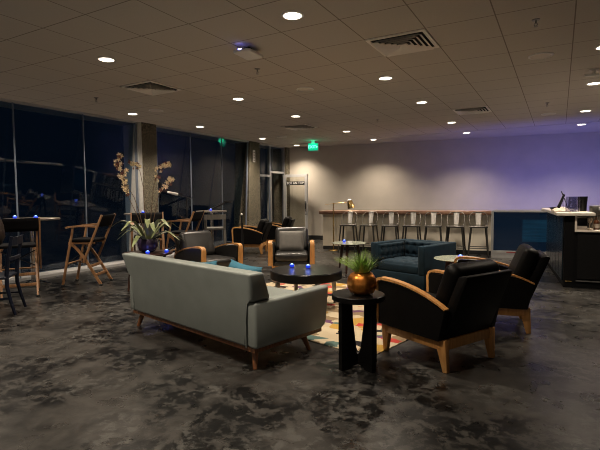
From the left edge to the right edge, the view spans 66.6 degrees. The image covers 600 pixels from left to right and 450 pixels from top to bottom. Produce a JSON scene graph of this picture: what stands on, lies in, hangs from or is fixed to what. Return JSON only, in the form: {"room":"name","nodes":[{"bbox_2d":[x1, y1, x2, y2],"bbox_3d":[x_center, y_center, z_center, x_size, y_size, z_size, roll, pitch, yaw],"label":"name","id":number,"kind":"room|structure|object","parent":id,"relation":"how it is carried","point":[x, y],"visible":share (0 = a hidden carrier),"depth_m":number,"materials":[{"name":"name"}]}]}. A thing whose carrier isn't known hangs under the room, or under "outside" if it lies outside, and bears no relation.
{"room":"lounge","nodes":[
{"label":"lounge","id":0,"kind":"room"},
{"bbox_2d":[141,122,159,249],"bbox_3d":[-3.382,-0.692,9.818,0.510,2.904,0.390,1,4,30],"label":"column","id":1,"kind":"structure","parent":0,"point":[149,141],"depth_m":9.65,"materials":[{"name":"grey concrete"}]},
{"bbox_2d":[123,122,143,251],"bbox_3d":[-3.483,-0.678,9.600,0.450,2.904,0.090,1,4,30],"label":"trim","id":2,"kind":"structure","parent":1,"relation":"attached to","point":[128,130],"depth_m":9.53,"materials":[{"name":"concrete"}]},
{"bbox_2d":[234,141,260,227],"bbox_3d":[-1.528,-0.903,13.083,0.510,2.904,0.630,1,4,30],"label":"column","id":3,"kind":"structure","parent":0,"point":[253,195],"depth_m":12.91,"materials":[{"name":"grey concrete"}]},
{"bbox_2d":[273,147,289,224],"bbox_3d":[-0.575,-1.007,14.671,0.500,2.904,0.220,1,4,30],"label":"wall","id":4,"kind":"structure","parent":0,"point":[277,154],"depth_m":14.58,"materials":[{"name":"grey paint"}]},
{"bbox_2d":[0,98,284,148],"bbox_3d":[-4.690,-1.974,7.431,0.430,0.035,16.500,1,4,30],"label":"trim","id":5,"kind":"structure","parent":4,"relation":"attached to","point":[3,102],"depth_m":8.78,"materials":[{"name":"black metal"}]},
{"bbox_2d":[270,146,283,173],"bbox_3d":[-0.732,-1.990,14.098,0.093,0.798,0.830,1,4,30],"label":"window","id":6,"kind":"structure","parent":4,"relation":"in","point":[276,172],"depth_m":13.80,"materials":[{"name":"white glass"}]},
{"bbox_2d":[281,148,284,222],"bbox_3d":[-0.522,-0.996,14.480,0.080,2.904,0.060,1,4,30],"label":"trim","id":7,"kind":"structure","parent":4,"relation":"attached to","point":[282,149],"depth_m":14.42,"materials":[{"name":"metal"}]},
{"bbox_2d":[283,174,307,228],"bbox_3d":[-0.149,-0.558,14.224,0.860,2.030,0.091,1,4,30],"label":"door","id":8,"kind":"structure","parent":4,"relation":"in","point":[285,183],"depth_m":14.16,"materials":[{"name":"silver metal"}]},
{"bbox_2d":[0,239,599,449],"bbox_3d":[1.445,1.056,5.237,14.000,0.120,18.800,1,4,30],"label":"floor","id":9,"kind":"structure","parent":0,"point":[78,371],"depth_m":3.21,"materials":[{"name":"carpet"}]},
{"bbox_2d":[0,234,26,314],"bbox_3d":[-3.564,0.579,5.374,0.507,0.909,0.442,-2,4,-17],"label":"dining chair","id":10,"kind":"object","parent":9,"relation":"on","point":[6,275],"visible":1,"depth_m":5.30,"materials":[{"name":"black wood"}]},
{"bbox_2d":[0,217,41,300],"bbox_3d":[-3.889,0.431,6.315,0.544,1.090,0.696,-3,4,-31],"label":"chair","id":11,"kind":"object","parent":9,"relation":"on","point":[14,224],"visible":0.87,"depth_m":6.19,"materials":[{"name":"brown wood"}]},
{"bbox_2d":[5,217,59,287],"bbox_3d":[-4.174,0.413,7.120,0.820,1.035,0.820,0,3,7],"label":"bar table","id":12,"kind":"object","parent":9,"relation":"on","point":[31,233],"visible":0.53,"depth_m":7.10,"materials":[{"name":"silver wood"}]},
{"bbox_2d":[61,213,115,286],"bbox_3d":[-3.299,0.375,7.174,0.696,1.090,0.544,-1,3,-1],"label":"chair","id":13,"kind":"object","parent":9,"relation":"on","point":[104,220],"visible":1,"depth_m":6.99,"materials":[{"name":"brown wood"}]},
{"bbox_2d":[2,244,233,283],"bbox_3d":[-4.875,0.911,7.194,0.390,0.045,15.580,1,4,30],"label":"trim","id":14,"kind":"structure","parent":9,"relation":"on","point":[58,272],"depth_m":8.25,"materials":[{"name":"silver metal"}]},
{"bbox_2d":[12,102,139,278],"bbox_3d":[-6.112,-0.381,4.947,0.349,2.824,10.615,1,4,30],"label":"window","id":15,"kind":"structure","parent":14,"relation":"on","point":[135,124],"depth_m":8.40,"materials":[{"name":"grey metal"}]},
{"bbox_2d":[156,127,247,248],"bbox_3d":[-2.417,-0.803,11.452,0.349,2.824,3.400,1,4,30],"label":"window frame","id":16,"kind":"structure","parent":14,"relation":"on","point":[156,127],"depth_m":11.81,"materials":[{"name":"grey metal"}]},
{"bbox_2d":[260,146,269,221],"bbox_3d":[-1.092,-0.940,13.552,0.134,2.824,0.610,1,4,30],"label":"window","id":17,"kind":"structure","parent":14,"relation":"on","point":[262,175],"depth_m":13.71,"materials":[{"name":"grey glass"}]},
{"bbox_2d":[130,212,164,256],"bbox_3d":[-2.564,0.337,7.706,0.544,1.090,0.696,-2,4,-18],"label":"chair","id":18,"kind":"object","parent":9,"relation":"on","point":[133,217],"visible":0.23,"depth_m":7.89,"materials":[{"name":"brown wood"}]},
{"bbox_2d":[124,250,172,290],"bbox_3d":[-2.201,0.669,6.638,0.690,0.552,0.690,0,4,12],"label":"table","id":19,"kind":"object","parent":9,"relation":"on","point":[162,253],"visible":0.41,"depth_m":6.56,"materials":[{"name":"brown wood"}]},
{"bbox_2d":[106,152,184,252],"bbox_3d":[-2.213,-0.324,6.615,1.006,1.433,1.030,1,4,30],"label":"orchid arrangement","id":20,"kind":"object","parent":19,"relation":"on","point":[147,241],"visible":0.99,"depth_m":6.51,"materials":[{"name":"green plant"}]},
{"bbox_2d":[137,238,157,252],"bbox_3d":[-2.202,0.296,6.614,0.285,0.195,0.285,1,4,30],"label":"vase","id":21,"kind":"object","parent":19,"relation":"on","point":[143,244],"depth_m":6.51,"materials":[{"name":"purple glass"}]},
{"bbox_2d":[167,191,191,224],"bbox_3d":[-2.591,0.008,9.933,0.392,1.477,0.713,1,4,30],"label":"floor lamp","id":22,"kind":"object","parent":9,"relation":"on","point":[169,192],"visible":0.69,"depth_m":10.07,"materials":[{"name":"black metal"}]},
{"bbox_2d":[165,210,204,258],"bbox_3d":[-2.185,0.280,8.602,0.696,1.090,0.544,0,3,8],"label":"chair","id":23,"kind":"object","parent":9,"relation":"on","point":[196,216],"visible":0.37,"depth_m":8.40,"materials":[{"name":"brown wood"}]},
{"bbox_2d":[174,230,242,266],"bbox_3d":[-1.418,0.513,6.898,0.871,0.820,0.732,3,5,43],"label":"armchair","id":24,"kind":"object","parent":9,"relation":"on","point":[198,246],"visible":0.54,"depth_m":6.86,"materials":[{"name":"black leather"}]},
{"bbox_2d":[178,230,215,254],"bbox_3d":[-1.583,0.297,7.039,0.256,0.404,0.556,3,5,43],"label":"cushion","id":25,"kind":"object","parent":24,"relation":"on","point":[204,239],"depth_m":6.99,"materials":[{"name":"grey leather"}]},
{"bbox_2d":[206,255,235,266],"bbox_3d":[-1.327,0.550,6.814,0.565,0.140,0.544,3,5,43],"label":"seat cushion","id":26,"kind":"object","parent":24,"relation":"on","point":[222,260],"depth_m":6.69,"materials":[{"name":"fabric"}]},
{"bbox_2d":[196,210,226,242],"bbox_3d":[-1.928,0.213,10.001,0.660,1.050,0.660,0,3,7],"label":"bar table","id":27,"kind":"object","parent":9,"relation":"on","point":[206,211],"visible":0.34,"depth_m":9.96,"materials":[{"name":"silver metal"}]},
{"bbox_2d":[204,214,225,246],"bbox_3d":[-1.705,0.283,9.236,0.448,1.001,0.518,-1,3,-9],"label":"bar chair","id":28,"kind":"object","parent":9,"relation":"on","point":[206,217],"visible":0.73,"depth_m":9.02,"materials":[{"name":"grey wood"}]},
{"bbox_2d":[202,201,232,230],"bbox_3d":[-2.010,0.060,10.848,0.371,1.254,1.454,1,4,30],"label":"boom stand","id":29,"kind":"object","parent":9,"relation":"on","point":[224,202],"visible":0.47,"depth_m":11.03,"materials":[{"name":"black metal"}]},
{"bbox_2d":[122,252,327,369],"bbox_3d":[-0.782,0.686,4.380,2.004,0.771,0.932,3,5,43],"label":"sofa","id":30,"kind":"object","parent":9,"relation":"on","point":[235,307],"visible":1,"depth_m":3.80,"materials":[{"name":"grey fabric"}]},
{"bbox_2d":[193,261,216,264],"bbox_3d":[-0.948,0.511,4.397,0.450,0.367,0.179,3,5,43],"label":"cushion","id":31,"kind":"object","parent":30,"relation":"on","point":[212,262],"visible":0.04,"depth_m":4.30,"materials":[{"name":"teal fabric"}]},
{"bbox_2d":[229,259,261,271],"bbox_3d":[-0.510,0.497,3.987,0.445,0.359,0.179,3,5,43],"label":"cushion","id":32,"kind":"object","parent":30,"relation":"on","point":[233,264],"visible":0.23,"depth_m":3.96,"materials":[{"name":"teal fabric"}]},
{"bbox_2d":[267,286,293,296],"bbox_3d":[-0.367,0.689,4.182,0.876,0.140,0.630,3,5,43],"label":"seat cushion","id":33,"kind":"object","parent":30,"relation":"on","point":[272,291],"depth_m":4.27,"materials":[{"name":"grey fabric"}]},
{"bbox_2d":[241,213,247,259],"bbox_3d":[-1.260,0.240,9.923,0.240,0.994,0.240,1,4,30],"label":"pole stand","id":34,"kind":"object","parent":9,"relation":"on","point":[242,239],"visible":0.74,"depth_m":9.92,"materials":[{"name":"black metal"}]},
{"bbox_2d":[232,219,272,253],"bbox_3d":[-1.125,0.263,11.018,0.871,0.820,0.732,0,3,7],"label":"armchair","id":35,"kind":"object","parent":9,"relation":"on","point":[257,236],"visible":0.79,"depth_m":10.70,"materials":[{"name":"black leather"}]},
{"bbox_2d":[256,219,268,232],"bbox_3d":[-0.904,0.055,10.977,0.256,0.404,0.556,0,3,7],"label":"cushion","id":36,"kind":"object","parent":35,"relation":"on","point":[262,227],"depth_m":10.70,"materials":[{"name":"black leather"}]},
{"bbox_2d":[268,171,271,221],"bbox_3d":[-0.903,-0.566,13.826,0.080,2.130,0.060,1,4,30],"label":"trim","id":37,"kind":"structure","parent":9,"relation":"on","point":[268,171],"depth_m":13.79,"materials":[{"name":"metal"}]},
{"bbox_2d":[262,216,294,247],"bbox_3d":[-0.589,0.182,12.286,0.871,0.820,0.732,0,3,7],"label":"armchair","id":38,"kind":"object","parent":9,"relation":"on","point":[288,221],"visible":0.29,"depth_m":11.97,"materials":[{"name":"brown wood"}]},
{"bbox_2d":[281,216,291,226],"bbox_3d":[-0.368,-0.026,12.245,0.256,0.404,0.556,0,3,7],"label":"cushion","id":39,"kind":"object","parent":38,"relation":"on","point":[287,222],"depth_m":11.97,"materials":[{"name":"black leather"}]},
{"bbox_2d":[268,227,314,267],"bbox_3d":[-0.139,0.460,7.591,0.732,0.820,0.871,-1,3,0],"label":"armchair","id":40,"kind":"object","parent":9,"relation":"on","point":[276,258],"visible":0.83,"depth_m":7.21,"materials":[{"name":"black leather"}]},
{"bbox_2d":[275,227,307,250],"bbox_3d":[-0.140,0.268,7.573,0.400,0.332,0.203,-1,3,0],"label":"cushion","id":41,"kind":"object","parent":40,"relation":"on","point":[288,240],"visible":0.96,"depth_m":7.52,"materials":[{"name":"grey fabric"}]},
{"bbox_2d":[274,250,308,261],"bbox_3d":[-0.138,0.500,7.469,0.544,0.140,0.565,-1,3,0],"label":"seat cushion","id":42,"kind":"object","parent":40,"relation":"on","point":[279,256],"depth_m":7.20,"materials":[{"name":"grey leather"}]},
{"bbox_2d":[325,203,337,250],"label":"floor lamp","id":43,"kind":"object","parent":9,"relation":"on","point":[333,249],"depth_m":11.31,"materials":[{"name":"gold metal"}]},
{"bbox_2d":[266,282,407,353],"bbox_3d":[0.280,0.975,5.664,3.040,0.010,2.400,3,5,43],"label":"area rug","id":44,"kind":"object","parent":9,"relation":"on","point":[329,335],"visible":0.02,"depth_m":4.62,"materials":[{"name":"multicoloured carpet"}]},
{"bbox_2d":[270,264,341,302],"bbox_3d":[0.076,0.758,5.558,0.870,0.441,0.870,3,5,43],"label":"coffee table","id":45,"kind":"object","parent":44,"relation":"on","point":[299,274],"visible":0.81,"depth_m":5.30,"materials":[{"name":"black paint"}]},
{"bbox_2d":[338,211,357,252],"bbox_3d":[1.168,0.164,11.024,0.437,0.975,0.452,1,4,19],"label":"bar stool","id":46,"kind":"object","parent":9,"relation":"on","point":[350,213],"visible":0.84,"depth_m":11.09,"materials":[{"name":"metal"}]},
{"bbox_2d":[332,241,365,273],"bbox_3d":[0.872,0.570,8.100,0.600,0.523,0.600,-4,5,-42],"label":"glass side table","id":47,"kind":"object","parent":9,"relation":"on","point":[347,244],"visible":0.91,"depth_m":8.06,"materials":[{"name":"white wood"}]},
{"bbox_2d":[332,289,384,372],"bbox_3d":[0.454,0.818,3.568,0.410,0.573,0.410,-3,4,-33],"label":"side table","id":48,"kind":"object","parent":9,"relation":"on","point":[349,356],"visible":0.87,"depth_m":3.47,"materials":[{"name":"black paint"}]},
{"bbox_2d":[334,250,386,295],"bbox_3d":[0.476,0.356,3.515,0.448,0.354,0.413,1,4,30],"label":"potted grass","id":49,"kind":"object","parent":48,"relation":"on","point":[362,281],"depth_m":3.45,"materials":[{"name":"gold metal"}]},
{"bbox_2d":[358,211,378,250],"bbox_3d":[1.630,0.171,10.843,0.437,0.975,0.452,1,4,25],"label":"bar stool","id":50,"kind":"object","parent":9,"relation":"on","point":[371,213],"visible":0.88,"depth_m":10.92,"materials":[{"name":"metal"}]},
{"bbox_2d":[380,211,398,240],"bbox_3d":[2.099,0.178,10.658,0.437,0.975,0.452,1,4,19],"label":"bar stool","id":51,"kind":"object","parent":9,"relation":"on","point":[391,214],"visible":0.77,"depth_m":10.74,"materials":[{"name":"metal"}]},
{"bbox_2d":[402,212,420,239],"bbox_3d":[2.560,0.185,10.477,0.437,0.975,0.452,1,4,23],"label":"bar stool","id":52,"kind":"object","parent":9,"relation":"on","point":[413,214],"visible":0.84,"depth_m":10.55,"materials":[{"name":"metal"}]},
{"bbox_2d":[371,239,455,290],"bbox_3d":[1.685,0.576,6.809,0.860,0.645,0.920,-4,5,-43],"label":"sofa","id":53,"kind":"object","parent":9,"relation":"on","point":[409,261],"visible":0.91,"depth_m":6.60,"materials":[{"name":"teal fabric"}]},
{"bbox_2d":[378,262,417,274],"bbox_3d":[1.619,0.601,6.749,0.640,0.125,0.702,-4,5,-43],"label":"seat cushion","id":54,"kind":"object","parent":53,"relation":"on","point":[393,268],"depth_m":6.51,"materials":[{"name":"teal fabric"}]},
{"bbox_2d":[424,212,441,240],"bbox_3d":[3.003,0.191,10.307,0.437,0.975,0.452,1,4,18],"label":"bar stool","id":55,"kind":"object","parent":9,"relation":"on","point":[433,214],"visible":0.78,"depth_m":10.34,"materials":[{"name":"metal"}]},
{"bbox_2d":[375,259,511,373],"bbox_3d":[1.181,0.677,3.775,0.732,0.820,0.871,-3,4,-34],"label":"armchair","id":56,"kind":"object","parent":9,"relation":"on","point":[459,306],"visible":0.99,"depth_m":3.51,"materials":[{"name":"black leather"}]},
{"bbox_2d":[435,259,499,306],"bbox_3d":[1.304,0.480,3.576,0.556,0.404,0.256,-3,4,-34],"label":"cushion","id":57,"kind":"object","parent":56,"relation":"on","point":[448,293],"depth_m":3.42,"materials":[{"name":"black leather"}]},
{"bbox_2d":[445,212,465,255],"bbox_3d":[3.442,0.198,10.127,0.437,0.975,0.452,1,4,24],"label":"bar stool","id":58,"kind":"object","parent":9,"relation":"on","point":[456,214],"visible":0.9,"depth_m":10.21,"materials":[{"name":"metal"}]},
{"bbox_2d":[434,255,478,268],"bbox_3d":[2.044,0.690,5.933,0.600,0.523,0.600,0,3,7],"label":"glass side table","id":59,"kind":"object","parent":9,"relation":"on","point":[448,259],"visible":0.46,"depth_m":5.89,"materials":[{"name":"grey"}]},
{"bbox_2d":[467,212,488,257],"bbox_3d":[3.885,0.204,9.956,0.437,0.975,0.452,1,4,20],"label":"bar stool","id":60,"kind":"object","parent":9,"relation":"on","point":[477,214],"visible":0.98,"depth_m":9.86,"materials":[{"name":"metal"}]},
{"bbox_2d":[454,244,549,333],"bbox_3d":[2.038,0.614,4.719,0.871,0.820,0.732,1,4,20],"label":"armchair","id":61,"kind":"object","parent":9,"relation":"on","point":[528,264],"visible":0.54,"depth_m":4.36,"materials":[{"name":"black leather"}]},
{"bbox_2d":[508,244,538,281],"bbox_3d":[2.247,0.408,4.631,0.256,0.404,0.556,1,4,20],"label":"cushion","id":62,"kind":"object","parent":61,"relation":"on","point":[525,262],"depth_m":4.38,"materials":[{"name":"black leather"}]},
{"bbox_2d":[491,210,546,257],"bbox_3d":[4.787,0.199,9.568,1.450,1.015,0.129,1,4,22],"label":"counter panel","id":63,"kind":"object","parent":9,"relation":"on","point":[510,229],"visible":0.51,"depth_m":9.61,"materials":[{"name":"dark blue glass"},{"name":"black plastic"}]},
{"bbox_2d":[541,208,599,288],"bbox_3d":[4.916,0.298,7.384,1.630,1.075,2.600,1,4,24],"label":"counter","id":64,"kind":"object","parent":9,"relation":"on","point":[574,254],"depth_m":6.51,"materials":[{"name":"black laminate"}]},
{"bbox_2d":[549,191,568,209],"bbox_3d":[4.260,-0.399,7.516,0.280,0.313,0.280,1,4,24],"label":"monitor","id":65,"kind":"object","parent":64,"relation":"on","point":[563,196],"visible":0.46,"depth_m":7.50,"materials":[{"name":"black paint"}]},
{"bbox_2d":[551,207,570,211],"bbox_3d":[3.977,-0.245,6.972,0.220,0.071,0.500,1,4,24],"label":"napkin","id":66,"kind":"object","parent":64,"relation":"on","point":[561,209],"visible":0.99,"depth_m":6.81,"materials":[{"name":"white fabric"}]},
{"bbox_2d":[577,226,586,229],"bbox_3d":[4.023,0.036,6.532,0.124,0.055,0.100,1,4,24],"label":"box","id":67,"kind":"object","parent":64,"relation":"on","point":[578,227],"visible":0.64,"depth_m":6.49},
{"bbox_2d":[577,218,587,225],"bbox_3d":[4.022,-0.047,6.527,0.128,0.110,0.100,1,4,24],"label":"box","id":68,"kind":"object","parent":67,"relation":"on","point":[580,221],"visible":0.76,"depth_m":6.48,"materials":[{"name":"paint"}]},
{"bbox_2d":[578,196,587,210],"bbox_3d":[4.299,-0.322,6.957,0.136,0.225,0.136,1,4,24],"label":"cup","id":69,"kind":"object","parent":64,"relation":"on","point":[582,201],"visible":0.81,"depth_m":6.91,"materials":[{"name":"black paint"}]},
{"bbox_2d":[575,216,599,231],"bbox_3d":[4.709,-0.031,6.600,1.395,0.230,0.920,1,4,24],"label":"countertop","id":70,"kind":"structure","parent":64,"relation":"on","point":[576,230],"depth_m":6.44,"materials":[{"name":"white laminate"}]},
{"bbox_2d":[587,218,592,229],"bbox_3d":[4.125,-0.018,6.506,0.064,0.165,0.064,1,4,24],"label":"goblet","id":71,"kind":"object","parent":64,"relation":"on","point":[589,219],"visible":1,"depth_m":6.49,"materials":[{"name":"clear glass"}]},
{"bbox_2d":[589,205,599,228],"bbox_3d":[4.442,-0.112,6.617,0.400,0.335,0.292,1,4,24],"label":"coffee machine","id":72,"kind":"object","parent":64,"relation":"on","point":[592,208],"visible":0.59,"depth_m":6.66,"materials":[{"name":"metal"}]},
{"bbox_2d":[593,216,598,229],"bbox_3d":[4.186,-0.030,6.457,0.073,0.194,0.073,1,4,23],"label":"bottle","id":73,"kind":"object","parent":64,"relation":"on","point":[596,222],"visible":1,"depth_m":6.43,"materials":[{"name":"orange glass"}]},
{"bbox_2d":[0,0,599,148],"bbox_3d":[1.419,-1.962,5.056,14.000,0.120,18.800,1,4,30],"label":"ceiling","id":74,"kind":"structure","parent":0,"point":[50,50],"depth_m":5.41,"materials":[{"name":"tile"}]},
{"bbox_2d":[97,56,115,61],"bbox_3d":[-2.188,-1.871,5.168,0.200,0.012,0.200,1,4,30],"label":"recessed light","id":75,"kind":"object","parent":74,"relation":"in","point":[101,58],"visible":1,"depth_m":5.15,"materials":[{"name":"white"}]},
{"bbox_2d":[120,80,181,95],"bbox_3d":[-2.117,-1.942,6.528,0.600,0.034,0.600,1,4,30],"label":"ceiling vent","id":76,"kind":"object","parent":74,"relation":"in","point":[150,87],"visible":1,"depth_m":6.48,"materials":[{"name":"metal"}]},
{"bbox_2d":[149,109,163,111],"bbox_3d":[-2.577,-2.048,8.188,0.260,0.014,0.260,1,4,30],"label":"ceiling speaker","id":77,"kind":"object","parent":74,"relation":"attached to","point":[151,110],"visible":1,"depth_m":8.15,"materials":[{"name":"white plastic"}]},
{"bbox_2d":[232,97,243,100],"bbox_3d":[-0.985,-2.009,7.286,0.200,0.012,0.200,1,4,30],"label":"recessed light","id":78,"kind":"object","parent":74,"relation":"in","point":[234,98],"visible":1,"depth_m":7.24,"materials":[{"name":"white plastic"}]},
{"bbox_2d":[233,47,262,59],"bbox_3d":[-0.549,-1.829,4.834,0.210,0.085,0.302,1,4,25],"label":"projector","id":79,"kind":"object","parent":74,"relation":"attached to","point":[247,53],"visible":1,"depth_m":4.78,"materials":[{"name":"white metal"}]},
{"bbox_2d":[281,10,303,19],"bbox_3d":[-0.066,-1.818,3.966,0.200,0.012,0.200,1,4,30],"label":"recessed light","id":80,"kind":"object","parent":74,"relation":"in","point":[290,14],"visible":1,"depth_m":3.95,"materials":[{"name":"white plastic"}]},
{"bbox_2d":[281,124,317,130],"bbox_3d":[-0.012,-2.183,10.235,0.600,0.034,0.600,1,4,30],"label":"ceiling vent","id":81,"kind":"object","parent":74,"relation":"in","point":[298,126],"visible":1,"depth_m":10.16,"materials":[{"name":"metal"}]},
{"bbox_2d":[296,87,313,91],"bbox_3d":[0.076,-1.981,6.685,0.260,0.014,0.260,1,4,30],"label":"ceiling speaker","id":82,"kind":"object","parent":74,"relation":"attached to","point":[302,89],"visible":1,"depth_m":6.66,"materials":[{"name":"white plastic"}]},
{"bbox_2d":[298,88,312,90],"bbox_3d":[0.076,-1.982,6.685,0.218,0.013,0.218,1,4,30],"label":"grille","id":83,"kind":"object","parent":82,"relation":"attached to","point":[299,89],"depth_m":6.66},
{"bbox_2d":[308,141,318,150],"bbox_3d":[0.370,-2.219,12.831,0.300,0.270,0.047,0,4,12],"label":"exit sign","id":84,"kind":"object","parent":74,"relation":"hanging from","point":[312,146],"visible":1,"depth_m":12.81,"materials":[{"name":"green plastic"}]},
{"bbox_2d":[378,76,392,79],"bbox_3d":[1.137,-1.955,6.084,0.200,0.012,0.200,1,4,30],"label":"recessed light","id":85,"kind":"object","parent":74,"relation":"in","point":[380,77],"visible":1,"depth_m":6.05,"materials":[{"name":"white plastic"}]},
{"bbox_2d":[365,29,438,56],"bbox_3d":[1.067,-1.862,4.725,0.600,0.034,0.600,1,4,30],"label":"ceiling vent","id":86,"kind":"object","parent":74,"relation":"in","point":[419,40],"visible":1,"depth_m":4.68,"materials":[{"name":"metal"}]},
{"bbox_2d":[415,101,427,103],"bbox_3d":[2.040,-2.058,7.673,0.200,0.012,0.200,1,4,30],"label":"recessed light","id":87,"kind":"object","parent":74,"relation":"in","point":[417,102],"visible":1,"depth_m":7.66,"materials":[{"name":"white plastic"}]},
{"bbox_2d":[452,106,491,114],"bbox_3d":[3.172,-2.103,8.432,0.600,0.034,0.600,1,4,30],"label":"ceiling vent","id":88,"kind":"object","parent":74,"relation":"in","point":[480,109],"visible":1,"depth_m":8.37,"materials":[{"name":"metal"}]},
{"bbox_2d":[531,18,539,27],"bbox_3d":[2.128,-1.820,4.125,0.072,0.064,0.072,1,4,30],"label":"sprinkler head","id":89,"kind":"object","parent":74,"relation":"attached to","point":[535,20],"visible":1,"depth_m":4.12},
{"bbox_2d":[528,52,553,59],"bbox_3d":[2.729,-1.914,5.182,0.260,0.014,0.260,1,4,30],"label":"ceiling speaker","id":90,"kind":"object","parent":74,"relation":"attached to","point":[542,55],"visible":1,"depth_m":5.15,"materials":[{"name":"white plastic"}]},
{"bbox_2d":[530,54,550,58],"bbox_3d":[2.729,-1.914,5.182,0.218,0.013,0.218,1,4,30],"label":"grille","id":91,"kind":"object","parent":90,"relation":"attached to","point":[534,56],"depth_m":5.18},
{"bbox_2d":[541,113,555,115],"bbox_3d":[4.835,-2.154,8.889,0.260,0.014,0.260,1,4,30],"label":"ceiling speaker","id":92,"kind":"object","parent":74,"relation":"attached to","point":[544,114],"visible":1,"depth_m":8.89,"materials":[{"name":"white plastic"}]},
{"bbox_2d":[584,68,599,76],"bbox_3d":[3.714,-1.922,5.771,0.220,0.085,0.100,0,4,12],"label":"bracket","id":93,"kind":"object","parent":74,"relation":"attached to","point":[594,70],"visible":1,"depth_m":5.75,"materials":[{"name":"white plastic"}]},
{"bbox_2d":[586,81,599,84],"bbox_3d":[4.162,-2.005,6.470,0.200,0.012,0.200,1,4,30],"label":"recessed light","id":94,"kind":"object","parent":74,"relation":"in","point":[594,82],"visible":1,"depth_m":6.45,"materials":[{"name":"white plastic"}]},
{"bbox_2d":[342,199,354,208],"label":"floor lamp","id":95,"kind":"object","parent":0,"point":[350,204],"depth_m":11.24,"materials":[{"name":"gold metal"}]},
{"bbox_2d":[347,271,376,295],"bbox_3d":[0.481,0.446,3.522,0.228,0.174,0.231,1,4,30],"label":"pot","id":96,"kind":"object","parent":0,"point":[363,283],"depth_m":3.44,"materials":[{"name":"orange metal"}]},
{"bbox_2d":[323,214,490,250],"bbox_3d":[2.556,0.186,11.057,4.121,0.900,0.297,1,4,22],"label":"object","id":97,"kind":"structure","parent":0,"point":[478,238],"depth_m":10.88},
{"bbox_2d":[319,210,490,214],"bbox_3d":[2.510,-0.301,11.005,4.189,0.090,0.456,1,4,22],"label":"countertop","id":98,"kind":"structure","parent":97,"relation":"on","point":[379,212],"depth_m":10.87,"materials":[{"name":"white stone"}]},
{"bbox_2d":[323,246,490,254],"bbox_3d":[2.512,0.597,10.987,4.085,0.090,0.111,1,4,22],"label":"baseboard","id":99,"kind":"structure","parent":97,"relation":"attached to","point":[324,247],"depth_m":10.50,"materials":[{"name":"black rubber"}]},
{"bbox_2d":[266,132,599,235],"bbox_3d":[5.489,-0.923,12.391,14.056,2.904,0.149,1,4,22],"label":"wall","id":100,"kind":"structure","parent":0,"point":[529,172],"depth_m":12.80,"materials":[{"name":"grey paint"}]},
{"bbox_2d":[308,235,322,239],"bbox_3d":[0.745,0.395,14.272,2.376,0.130,0.025,1,4,22],"label":"baseboard","id":101,"kind":"structure","parent":100,"relation":"attached to","point":[315,237],"depth_m":14.36,"materials":[{"name":"black rubber"}]},
{"bbox_2d":[277,121,599,147],"bbox_3d":[5.560,-2.350,11.802,13.060,0.025,2.560,1,4,30],"label":"trim","id":102,"kind":"structure","parent":100,"relation":"attached to","point":[590,126],"depth_m":11.71,"materials":[{"name":"grey paint"}]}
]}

